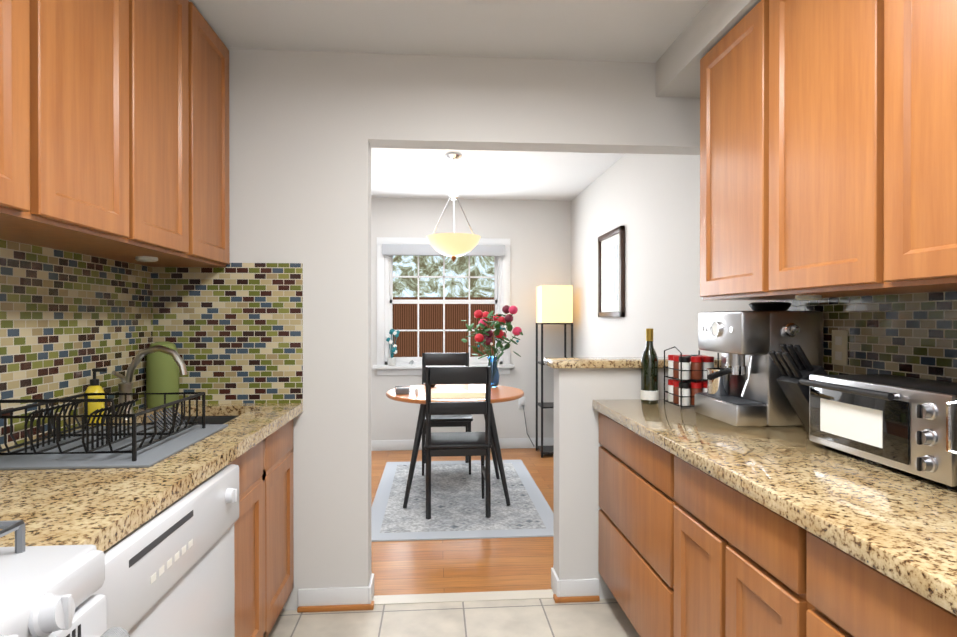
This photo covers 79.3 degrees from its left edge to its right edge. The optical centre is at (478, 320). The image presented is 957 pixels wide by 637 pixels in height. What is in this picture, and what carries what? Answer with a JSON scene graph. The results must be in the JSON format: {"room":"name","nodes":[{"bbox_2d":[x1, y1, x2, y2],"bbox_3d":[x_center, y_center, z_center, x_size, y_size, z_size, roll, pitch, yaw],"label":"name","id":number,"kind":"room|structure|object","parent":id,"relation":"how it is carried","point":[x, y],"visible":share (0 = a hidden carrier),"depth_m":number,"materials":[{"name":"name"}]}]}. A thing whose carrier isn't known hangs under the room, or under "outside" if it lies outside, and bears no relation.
{"room":"kitchen","nodes":[
{"label":"kitchen","id":0,"kind":"room"},
{"bbox_2d":[188,0,708,200],"bbox_3d":[-0.617,-1.220,2.120,3.805,0.080,7.370,0,0,-4],"label":"ceiling","id":1,"kind":"structure","parent":0,"point":[649,31],"depth_m":2.41,"materials":[{"name":"white paint"}]},
{"bbox_2d":[426,152,480,261],"bbox_3d":[-0.178,-0.805,4.125,0.388,0.764,0.388,0,0,-4],"label":"pendant lamp","id":2,"kind":"object","parent":1,"relation":"hanging from","point":[454,245],"visible":1,"depth_m":4.03,"materials":[{"name":"yellow glass"}]},
{"bbox_2d":[268,598,639,636],"bbox_3d":[0.025,1.301,0.548,2.760,0.050,4.120,0,0,-4],"label":"floor","id":3,"kind":"structure","parent":0,"point":[543,618],"depth_m":2.44,"materials":[{"name":"tile"}]},
{"bbox_2d":[0,520,129,636],"bbox_3d":[-0.876,0.676,0.538,0.754,1.200,0.758,0,0,-4],"label":"range","id":4,"kind":"object","parent":3,"relation":"on","point":[47,591],"visible":1,"depth_m":0.84,"materials":[{"name":"white enamel"},{"name":"metal"}]},
{"bbox_2d":[92,464,238,636],"bbox_3d":[-0.948,0.842,1.281,0.629,0.862,0.724,0,0,-4],"label":"dishwasher","id":5,"kind":"object","parent":3,"relation":"on","point":[169,570],"visible":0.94,"depth_m":1.29,"materials":[{"name":"white metal"}]},
{"bbox_2d":[146,416,293,636],"bbox_3d":[-1.072,0.835,2.073,0.594,0.870,0.865,0,0,-4],"label":"base cabinet","id":6,"kind":"object","parent":3,"relation":"on","point":[263,557],"visible":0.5,"depth_m":2.11,"materials":[{"name":"brown wood"}]},
{"bbox_2d":[0,403,302,551],"bbox_3d":[-1.023,0.382,1.709,0.627,0.040,1.595,0,0,-4],"label":"countertop","id":7,"kind":"structure","parent":6,"relation":"on","point":[103,509],"depth_m":1.27,"materials":[{"name":"stone"}]},
{"bbox_2d":[83,368,106,425],"bbox_3d":[-1.311,0.262,1.978,0.072,0.198,0.064,0,0,-4],"label":"soap bottle","id":8,"kind":"object","parent":7,"relation":"on","point":[94,387],"visible":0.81,"depth_m":1.96,"materials":[{"name":"yellow plastic"}]},
{"bbox_2d":[0,424,227,469],"bbox_3d":[-1.060,0.358,1.681,0.455,0.008,0.550,0,0,-4],"label":"drying mat","id":9,"kind":"object","parent":7,"relation":"on","point":[154,453],"visible":0.69,"depth_m":1.54,"materials":[{"name":"grey"}]},
{"bbox_2d":[0,392,205,461],"bbox_3d":[-1.071,0.274,1.663,0.379,0.159,0.454,0,0,-4],"label":"dish rack","id":10,"kind":"object","parent":9,"relation":"on","point":[109,434],"visible":1,"depth_m":1.57,"materials":[{"name":"black metal"}]},
{"bbox_2d":[112,345,187,417],"bbox_3d":[-1.225,0.225,2.139,0.254,0.270,0.132,0,0,-4],"label":"faucet","id":11,"kind":"object","parent":7,"relation":"on","point":[125,385],"visible":0.73,"depth_m":2.16,"materials":[{"name":"silver metal"}]},
{"bbox_2d":[146,341,178,407],"bbox_3d":[-1.321,0.223,2.416,0.124,0.272,0.124,0,0,-4],"label":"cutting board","id":12,"kind":"object","parent":7,"relation":"on","point":[162,372],"visible":0.69,"depth_m":2.37,"materials":[{"name":"green plastic"}]},
{"bbox_2d":[598,412,665,636],"bbox_3d":[0.875,0.835,2.237,0.608,0.870,0.827,0,0,-4],"label":"base cabinet","id":13,"kind":"object","parent":3,"relation":"on","point":[632,468],"depth_m":2.15,"materials":[{"name":"brown wood"}]},
{"bbox_2d":[592,399,956,615],"bbox_3d":[0.963,0.385,0.854,0.627,0.040,3.597,0,0,-4],"label":"countertop","id":14,"kind":"structure","parent":13,"relation":"on","point":[898,526],"depth_m":1.26,"materials":[{"name":"stone"}]},
{"bbox_2d":[640,328,658,403],"bbox_3d":[0.749,0.195,2.528,0.077,0.327,0.077,0,0,-4],"label":"wine bottle","id":15,"kind":"object","parent":14,"relation":"on","point":[649,392],"visible":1,"depth_m":2.50,"materials":[{"name":"green glass"}]},
{"bbox_2d":[664,346,718,409],"bbox_3d":[0.890,0.233,2.424,0.161,0.252,0.175,0,0,-4],"label":"spice rack","id":16,"kind":"object","parent":14,"relation":"on","point":[687,375],"visible":0.81,"depth_m":2.36,"materials":[{"name":"black metal"}]},
{"bbox_2d":[694,302,822,426],"bbox_3d":[0.980,0.145,2.108,0.389,0.430,0.362,0,0,-4],"label":"espresso machine","id":17,"kind":"object","parent":14,"relation":"on","point":[744,389],"visible":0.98,"depth_m":1.97,"materials":[{"name":"silver metal"}]},
{"bbox_2d":[769,344,826,432],"bbox_3d":[1.051,0.217,1.809,0.245,0.288,0.120,0,0,-4],"label":"knife block","id":18,"kind":"object","parent":14,"relation":"on","point":[793,364],"visible":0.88,"depth_m":1.79,"materials":[{"name":"black plastic"}]},
{"bbox_2d":[799,374,956,489],"bbox_3d":[1.080,0.259,1.458,0.287,0.207,0.469,0,0,-4],"label":"toaster oven","id":19,"kind":"object","parent":14,"relation":"on","point":[896,422],"visible":1,"depth_m":1.39,"materials":[{"name":"silver metal"}]},
{"bbox_2d":[946,401,956,453],"bbox_3d":[0.996,0.150,0.888,0.504,0.430,0.369,0,0,-4],"label":"mixer","id":20,"kind":"object","parent":14,"relation":"on","point":[948,426],"visible":1,"depth_m":1.04,"materials":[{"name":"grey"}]},
{"bbox_2d":[666,450,789,636],"bbox_3d":[0.930,0.837,1.506,0.608,0.870,0.640,0,0,-4],"label":"base cabinet","id":21,"kind":"object","parent":3,"relation":"on","point":[686,549],"depth_m":1.50,"materials":[{"name":"brown wood"}]},
{"bbox_2d":[790,521,956,636],"bbox_3d":[0.988,0.840,0.723,0.608,0.870,0.929,0,0,-4],"label":"base cabinet","id":22,"kind":"object","parent":3,"relation":"on","point":[833,593],"depth_m":1.03,"materials":[{"name":"brown wood"}]},
{"bbox_2d":[371,448,553,595],"bbox_3d":[-0.774,1.287,4.223,3.805,0.050,3.170,0,0,-4],"label":"floor","id":23,"kind":"structure","parent":0,"point":[454,566],"depth_m":3.08,"materials":[{"name":"brown wood"}]},
{"bbox_2d":[371,460,553,541],"bbox_3d":[-0.147,1.258,4.255,1.200,0.008,1.820,0,0,-4],"label":"rug","id":24,"kind":"object","parent":23,"relation":"on","point":[458,509],"visible":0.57,"depth_m":3.90,"materials":[{"name":"grey fabric"}]},
{"bbox_2d":[422,353,472,475],"bbox_3d":[-0.274,0.765,4.881,0.430,0.969,0.471,0,0,-4],"label":"chair","id":25,"kind":"object","parent":24,"relation":"on","point":[432,359],"visible":0.52,"depth_m":5.03,"materials":[{"name":"black wood"}]},
{"bbox_2d":[386,384,523,507],"bbox_3d":[-0.169,0.882,4.212,1.000,0.739,1.000,0,0,-4],"label":"dining table","id":26,"kind":"object","parent":24,"relation":"on","point":[499,393],"visible":0.69,"depth_m":3.96,"materials":[{"name":"orange wood"}]},
{"bbox_2d":[395,386,409,393],"bbox_3d":[-0.534,0.486,4.068,0.106,0.053,0.090,0,0,-4],"label":"coasters","id":27,"kind":"object","parent":26,"relation":"on","point":[401,389],"visible":1,"depth_m":4.03,"materials":[{"name":"grey"}]},
{"bbox_2d":[431,392,485,398],"bbox_3d":[-0.135,0.512,3.957,0.420,0.003,0.290,0,0,-4],"label":"placemat","id":28,"kind":"object","parent":26,"relation":"on","point":[471,395],"visible":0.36,"depth_m":3.95,"materials":[{"name":"beige fabric"}]},
{"bbox_2d":[461,305,522,387],"bbox_3d":[0.104,0.194,4.459,0.475,0.634,0.493,0,0,-4],"label":"flower vase","id":29,"kind":"object","parent":26,"relation":"on","point":[483,336],"visible":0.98,"depth_m":4.42,"materials":[{"name":"blue glass"}]},
{"bbox_2d":[424,366,491,518],"bbox_3d":[-0.142,0.769,3.857,0.430,0.969,0.471,0,0,-4],"label":"chair","id":30,"kind":"object","parent":24,"relation":"on","point":[437,444],"visible":1,"depth_m":3.67,"materials":[{"name":"black wood"}]},
{"bbox_2d":[536,285,572,457],"bbox_3d":[0.715,0.465,5.470,0.298,1.585,0.298,0,0,-4],"label":"light","id":31,"kind":"object","parent":23,"relation":"on","point":[554,304],"visible":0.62,"depth_m":5.33,"materials":[{"name":"black"}]},
{"bbox_2d":[373,589,553,604],"bbox_3d":[-0.131,1.291,2.642,2.760,0.054,0.080,0,0,-4],"label":"threshold","id":32,"kind":"object","parent":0,"point":[459,597],"visible":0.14,"depth_m":2.64,"materials":[{"name":"beige stone"}]},
{"bbox_2d":[371,198,570,439],"bbox_3d":[-0.883,0.032,5.675,3.605,2.450,0.150,0,0,-4],"label":"wall","id":33,"kind":"structure","parent":0,"point":[537,233],"depth_m":5.69,"materials":[{"name":"white paint"}]},
{"bbox_2d":[373,237,514,374],"bbox_3d":[-0.338,-0.141,5.662,1.370,1.335,0.195,0,0,-4],"label":"window","id":34,"kind":"structure","parent":33,"relation":"in","point":[388,248],"depth_m":5.62,"materials":[{"name":"white wood"}]},
{"bbox_2d":[386,329,399,364],"bbox_3d":[-0.823,0.251,5.554,0.134,0.350,0.084,0,0,-4],"label":"potted plant","id":35,"kind":"object","parent":34,"relation":"on","point":[391,360],"visible":1,"depth_m":5.53,"materials":[{"name":"white"}]},
{"bbox_2d":[371,438,553,450],"bbox_3d":[-0.876,1.207,5.597,3.605,0.100,0.013,0,0,-4],"label":"baseboard","id":36,"kind":"structure","parent":33,"relation":"attached to","point":[392,445],"depth_m":5.67,"materials":[{"name":"white"}]},
{"bbox_2d":[518,397,533,445],"bbox_3d":[0.472,0.995,5.687,0.158,0.486,0.032,0,0,-4],"label":"electrical outlet plate","id":37,"kind":"object","parent":33,"relation":"attached to","point":[521,402],"visible":0.88,"depth_m":5.69,"materials":[{"name":"white plastic"}]},
{"bbox_2d":[227,48,720,610],"bbox_3d":[-0.654,0.043,2.615,3.605,2.450,0.225,0,0,-4],"label":"wall","id":38,"kind":"structure","parent":0,"point":[299,168],"depth_m":2.55,"materials":[{"name":"white paint"}]},
{"bbox_2d":[153,263,302,403],"bbox_3d":[-1.084,0.053,2.503,0.630,0.610,0.005,0,0,-4],"label":"backsplash","id":39,"kind":"structure","parent":38,"relation":"attached to","point":[233,332],"depth_m":2.50,"materials":[{"name":"multicoloured tile"}]},
{"bbox_2d":[297,568,599,612],"bbox_3d":[-0.126,1.220,2.634,1.340,0.095,0.156,0,0,-4],"label":"baseboard","id":40,"kind":"structure","parent":38,"relation":"attached to","point":[361,598],"depth_m":2.54,"materials":[{"name":"white wood"}]},
{"bbox_2d":[571,153,767,358],"bbox_3d":[1.242,0.044,2.239,0.120,2.450,7.320,0,0,-4],"label":"wall","id":41,"kind":"structure","parent":0,"point":[650,203],"depth_m":3.71,"materials":[{"name":"white paint"}]},
{"bbox_2d":[598,225,624,316],"bbox_3d":[1.003,-0.354,4.390,0.030,0.650,0.590,0,0,-4],"label":"picture frame","id":42,"kind":"object","parent":41,"relation":"attached to","point":[611,273],"visible":1,"depth_m":4.35,"materials":[{"name":"brown wood"}]},
{"bbox_2d":[700,2,759,299],"bbox_3d":[1.033,-0.551,2.030,0.322,0.943,0.460,0,0,-4],"label":"upper cabinet","id":43,"kind":"object","parent":41,"relation":"attached to","point":[730,71],"depth_m":2.01,"materials":[{"name":"brown wood"}]},
{"bbox_2d":[756,0,867,299],"bbox_3d":[1.067,-0.549,1.571,0.322,0.943,0.460,0,0,-4],"label":"upper cabinet","id":44,"kind":"object","parent":41,"relation":"attached to","point":[828,148],"depth_m":1.58,"materials":[{"name":"brown wood"}]},
{"bbox_2d":[768,291,956,382],"bbox_3d":[1.309,0.141,0.509,0.005,0.450,3.660,0,0,-4],"label":"backsplash","id":45,"kind":"structure","parent":41,"relation":"attached to","point":[913,335],"depth_m":1.69,"materials":[{"name":"tile"}]},
{"bbox_2d":[832,330,847,365],"bbox_3d":[1.197,0.088,1.914,0.008,0.115,0.070,0,0,-4],"label":"electrical outlet plate","id":46,"kind":"object","parent":45,"relation":"attached to","point":[839,347],"visible":1,"depth_m":1.91,"materials":[{"name":"beige plastic"}]},
{"bbox_2d":[868,0,956,295],"bbox_3d":[1.102,-0.547,1.113,0.322,0.943,0.460,0,0,-4],"label":"upper cabinet","id":47,"kind":"object","parent":41,"relation":"attached to","point":[912,44],"depth_m":1.25,"materials":[{"name":"brown wood"}]},
{"bbox_2d":[656,0,760,97],"bbox_3d":[1.129,-1.097,0.661,0.340,0.155,4.000,0,0,-4],"label":"soffit","id":48,"kind":"structure","parent":0,"point":[710,26],"depth_m":2.28,"materials":[{"name":"white paint"}]},
{"bbox_3d":[-1.315,0.051,0.498,0.120,2.450,4.230,0,0,-4],"label":"wall","id":49,"kind":"structure","parent":0,"visible":0},
{"bbox_2d":[0,0,47,227],"bbox_3d":[-1.130,-0.699,1.062,0.326,0.946,0.408,0,0,-4],"label":"upper cabinet","id":50,"kind":"object","parent":49,"relation":"attached to","point":[23,23],"depth_m":1.25,"materials":[{"name":"brown wood"}]},
{"bbox_2d":[0,0,139,247],"bbox_3d":[-1.161,-0.701,1.469,0.326,0.946,0.409,0,0,-4],"label":"upper cabinet","id":51,"kind":"object","parent":49,"relation":"attached to","point":[114,129],"depth_m":1.53,"materials":[{"name":"brown wood"}]},
{"bbox_2d":[0,239,152,448],"bbox_3d":[-1.308,0.058,1.235,0.005,0.610,2.500,0,0,-4],"label":"backsplash","id":52,"kind":"structure","parent":49,"relation":"attached to","point":[69,321],"depth_m":1.89,"materials":[{"name":"tile"}]},
{"bbox_2d":[52,0,195,263],"bbox_3d":[-1.191,-0.702,1.877,0.326,0.946,0.409,0,0,-4],"label":"upper cabinet","id":53,"kind":"object","parent":49,"relation":"attached to","point":[167,27],"depth_m":1.94,"materials":[{"name":"brown wood"}]},
{"bbox_2d":[117,8,229,266],"bbox_3d":[-1.222,-0.704,2.284,0.326,0.946,0.408,0,0,-4],"label":"upper cabinet","id":54,"kind":"object","parent":49,"relation":"attached to","point":[212,56],"depth_m":2.31,"materials":[{"name":"brown wood"}]},
{"label":"outside","id":55,"kind":"structure","parent":0,"visible":0},
{"bbox_2d":[393,255,494,356],"bbox_3d":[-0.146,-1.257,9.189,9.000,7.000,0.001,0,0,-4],"label":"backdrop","id":56,"kind":"structure","parent":55,"point":[405,316],"depth_m":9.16,"materials":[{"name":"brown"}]}
]}

